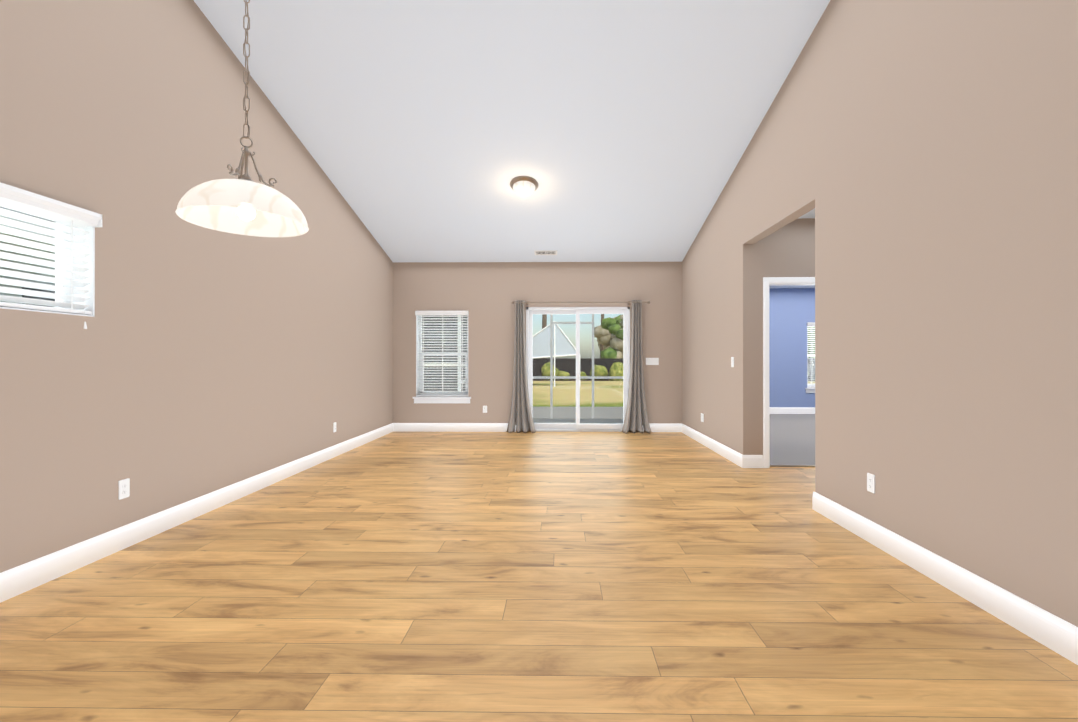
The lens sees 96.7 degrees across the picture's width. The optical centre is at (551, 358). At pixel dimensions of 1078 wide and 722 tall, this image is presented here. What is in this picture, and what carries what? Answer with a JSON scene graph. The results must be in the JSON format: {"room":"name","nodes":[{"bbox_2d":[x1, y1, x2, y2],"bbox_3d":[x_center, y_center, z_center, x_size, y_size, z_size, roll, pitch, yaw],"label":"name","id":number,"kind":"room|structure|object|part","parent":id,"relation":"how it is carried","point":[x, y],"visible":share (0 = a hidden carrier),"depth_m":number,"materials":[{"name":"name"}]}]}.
{"room":"empty living room","nodes":[
{"label":"empty living room","id":0,"kind":"room"},
{"bbox_2d":[0,0,392,572],"bbox_3d":[-2.807,-1.587,2.348,0.200,5.860,11.600,0,0,1],"label":"wall","id":1,"kind":"structure","parent":0,"point":[191,362],"depth_m":3.30,"materials":[{"name":"beige paint"}]},
{"bbox_2d":[0,212,94,316],"bbox_3d":[-2.804,-0.548,2.251,0.189,0.600,1.170,0,0,1],"label":"window unit","id":2,"kind":"structure","parent":1,"relation":"in","point":[90,265],"depth_m":2.83,"materials":[{"name":"white plastic"}]},
{"bbox_2d":[0,182,101,328],"bbox_3d":[-2.719,-0.514,2.249,0.103,0.680,1.178,0,0,1],"label":"window blinds","id":3,"kind":"object","parent":2,"relation":"attached to","point":[27,202],"visible":1,"depth_m":2.57,"materials":[{"name":"white plastic"}]},
{"bbox_2d":[118,478,129,499],"bbox_3d":[-2.693,0.821,3.021,0.009,0.118,0.072,0,0,1],"label":"electrical outlet","id":4,"kind":"object","parent":1,"relation":"attached to","point":[123,488],"visible":1,"depth_m":3.01,"materials":[{"name":"white plastic"}]},
{"bbox_2d":[0,423,395,602],"bbox_3d":[-2.699,1.123,2.341,0.015,0.140,11.200,0,0,1],"label":"baseboard","id":5,"kind":"structure","parent":1,"relation":"attached to","point":[20,579],"depth_m":3.18,"materials":[{"name":"white wood"}]},
{"bbox_2d":[194,0,829,287],"bbox_3d":[2.239,-3.125,3.578,10.255,3.160,14.200,0,0,1],"label":"ceiling","id":6,"kind":"structure","parent":0,"point":[616,130],"depth_m":4.62,"materials":[{"name":"white paint"}]},
{"bbox_2d":[175,0,308,236],"bbox_3d":[-1.159,-1.830,1.824,0.425,2.631,0.425,0,0,1],"label":"pendant light","id":7,"kind":"object","parent":6,"relation":"hanging from","point":[243,204],"visible":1,"depth_m":1.81,"materials":[{"name":"white glass"}]},
{"bbox_3d":[-1.159,-0.589,1.822,0.425,0.148,0.425,0,0,1],"label":"lamp shade","id":8,"kind":"part","parent":7,"relation":"part of","materials":[{"name":"white glass"}]},
{"bbox_3d":[-1.159,-0.573,1.822,0.060,0.092,0.060,0,0,1],"label":"bulb","id":9,"kind":"part","parent":7,"relation":"part of","materials":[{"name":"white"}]},
{"bbox_2d":[510,176,537,195],"bbox_3d":[-0.331,-2.054,5.817,0.348,0.136,0.348,0,-14,1],"label":"flush ceiling light","id":10,"kind":"object","parent":6,"relation":"attached to","point":[523,185],"visible":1,"depth_m":5.74,"materials":[{"name":"white glass"}]},
{"bbox_3d":[-0.331,-2.043,5.814,0.276,0.082,0.276,0,-14,1],"label":"glass","id":11,"kind":"part","parent":10,"relation":"part of","materials":[{"name":"white glass"}]},
{"bbox_2d":[534,250,556,254],"bbox_3d":[-0.086,-1.674,7.583,0.360,0.012,0.150,0,-14,1],"label":"ceiling vent","id":12,"kind":"object","parent":6,"relation":"in","point":[550,252],"visible":1,"depth_m":7.57,"materials":[{"name":"white metal"}]},
{"bbox_2d":[393,262,681,422],"bbox_3d":[-0.277,-0.151,8.009,5.095,3.010,0.200,0,0,1],"label":"wall","id":13,"kind":"structure","parent":0,"point":[485,294],"depth_m":7.92,"materials":[{"name":"beige paint"}]},
{"bbox_2d":[413,315,470,402],"bbox_3d":[-1.805,-0.023,8.003,0.960,1.525,0.235,0,0,1],"label":"window unit","id":14,"kind":"structure","parent":13,"relation":"in","point":[417,399],"depth_m":8.05,"materials":[{"name":"white plastic"}]},
{"bbox_2d":[415,311,468,396],"bbox_3d":[-1.806,-0.082,7.944,0.878,1.419,0.098,0,0,1],"label":"window blinds","id":15,"kind":"object","parent":14,"relation":"attached to","point":[442,313],"visible":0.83,"depth_m":7.95,"materials":[{"name":"white plastic"}]},
{"bbox_2d":[396,423,515,431],"bbox_3d":[-1.507,1.134,7.916,2.177,0.140,0.015,0,0,1],"label":"baseboard","id":16,"kind":"structure","parent":13,"relation":"attached to","point":[442,427],"depth_m":7.91,"materials":[{"name":"white wood"}]},
{"bbox_2d":[526,307,629,431],"bbox_3d":[0.440,0.175,7.945,1.716,2.058,0.165,0,0,1],"label":"sliding glass door","id":17,"kind":"structure","parent":13,"relation":"attached to","point":[577,426],"depth_m":7.92,"materials":[{"name":"clear glass"}]},
{"bbox_2d":[511,301,649,305],"bbox_3d":[0.478,-0.916,7.845,2.262,0.080,0.108,0,0,1],"label":"curtain rod","id":18,"kind":"object","parent":13,"relation":"attached to","point":[628,302],"visible":1,"depth_m":7.80,"materials":[{"name":"silver metal"}]},
{"bbox_2d":[506,300,535,432],"bbox_3d":[-0.492,0.123,7.808,0.488,2.154,0.186,0,0,1],"label":"curtain","id":19,"kind":"object","parent":18,"relation":"hanging from","point":[520,418],"visible":0.98,"depth_m":7.82,"materials":[{"name":"grey fabric"}]},
{"bbox_2d":[622,300,650,432],"bbox_3d":[1.391,0.123,7.779,0.487,2.154,0.189,0,0,1],"label":"curtain","id":20,"kind":"object","parent":18,"relation":"hanging from","point":[636,417],"visible":1,"depth_m":7.79,"materials":[{"name":"grey fabric"}]},
{"bbox_2d":[646,358,658,364],"bbox_3d":[1.662,0.046,7.874,0.197,0.099,0.011,0,0,1],"label":"light switch","id":21,"kind":"object","parent":13,"relation":"attached to","point":[652,361],"visible":1,"depth_m":7.87,"materials":[{"name":"white plastic"}]},
{"bbox_2d":[642,423,679,431],"bbox_3d":[1.705,1.134,7.869,0.817,0.140,0.015,0,0,1],"label":"baseboard","id":22,"kind":"structure","parent":13,"relation":"attached to","point":[655,427],"depth_m":7.86,"materials":[{"name":"white wood"}]},
{"bbox_2d":[0,431,1077,721],"bbox_3d":[0.680,1.267,2.291,7.175,0.150,11.600,0,0,1],"label":"floor","id":23,"kind":"structure","parent":0,"point":[536,577],"depth_m":2.27,"materials":[{"name":"brown wood"}]},
{"bbox_2d":[754,218,814,454],"bbox_3d":[3.211,-0.146,5.288,1.960,2.990,0.060,0,0,1],"label":"wall","id":24,"kind":"structure","parent":0,"point":[787,250],"depth_m":5.25,"materials":[{"name":"beige paint"}]},
{"bbox_2d":[763,277,814,467],"bbox_3d":[2.787,0.153,5.321,0.914,2.092,0.158,0,0,1],"label":"door frame","id":25,"kind":"structure","parent":24,"relation":"attached to","point":[773,281],"depth_m":5.25,"materials":[{"name":"white painted wood"}]},
{"bbox_2d":[769,288,814,406],"bbox_3d":[4.790,-0.141,7.965,5.280,2.990,5.340,0,0,1],"label":"wall","id":26,"kind":"structure","parent":0,"point":[791,312],"depth_m":10.43,"materials":[{"name":"blue paint"}]},
{"bbox_2d":[770,407,814,413],"bbox_3d":[4.801,1.128,10.424,4.890,0.140,0.015,0,0,1],"label":"baseboard","id":27,"kind":"structure","parent":26,"relation":"attached to","point":[792,410],"depth_m":10.40,"materials":[{"name":"white wood"}]},
{"bbox_2d":[805,327,814,392],"bbox_3d":[6.017,-0.018,10.490,0.990,1.525,0.235,0,0,1],"label":"window","id":28,"kind":"structure","parent":26,"relation":"in","point":[810,390],"depth_m":10.42,"materials":[{"name":"white plastic"}]},
{"bbox_2d":[807,322,814,387],"bbox_3d":[6.016,-0.077,10.430,0.908,1.419,0.098,0,0,1],"label":"window blinds","id":29,"kind":"object","parent":28,"relation":"attached to","point":[810,324],"visible":0.31,"depth_m":10.45,"materials":[{"name":"white plastic"}]},
{"bbox_2d":[770,414,814,464],"bbox_3d":[4.850,1.273,7.961,5.160,0.162,5.340,0,0,1],"label":"floor","id":30,"kind":"structure","parent":0,"point":[792,439],"depth_m":7.06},
{"bbox_2d":[682,0,1077,626],"bbox_3d":[2.127,-1.588,2.276,0.120,5.860,11.600,0,0,1],"label":"wall","id":31,"kind":"structure","parent":0,"point":[920,157],"depth_m":2.61,"materials":[{"name":"beige paint"}]},
{"bbox_2d":[680,423,747,467],"bbox_3d":[2.122,1.131,6.564,0.015,0.140,2.615,0,0,1],"label":"baseboard","id":32,"kind":"structure","parent":31,"relation":"attached to","point":[741,460],"depth_m":6.08,"materials":[{"name":"white wood"}]},
{"bbox_2d":[731,357,733,366],"bbox_3d":[2.110,0.039,5.583,0.012,0.118,0.072,0,0,1],"label":"light switch","id":33,"kind":"object","parent":31,"relation":"attached to","point":[732,361],"visible":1,"depth_m":5.57,"materials":[{"name":"white plastic"}]},
{"bbox_2d":[867,473,874,492],"bbox_3d":[2.075,0.807,3.112,0.009,0.118,0.072,0,0,1],"label":"electrical outlet","id":34,"kind":"object","parent":31,"relation":"attached to","point":[870,482],"visible":1,"depth_m":3.11,"materials":[{"name":"white plastic"}]},
{"bbox_2d":[812,492,1077,664],"bbox_3d":[2.043,1.118,0.238,0.040,0.140,7.135,0,0,1],"label":"baseboard","id":35,"kind":"structure","parent":31,"relation":"attached to","point":[1054,633],"depth_m":2.37,"materials":[{"name":"white wood"}]},
{"label":"outside","id":36,"kind":"structure","parent":0,"visible":0},
{"bbox_2d":[0,207,814,423],"bbox_3d":[0.566,-8.454,44.918,180.000,23.472,170.000,0,0,1],"label":"outdoor view","id":37,"kind":"object","parent":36,"point":[562,362],"depth_m":16.97,"materials":[{"name":"plant"}]}
]}

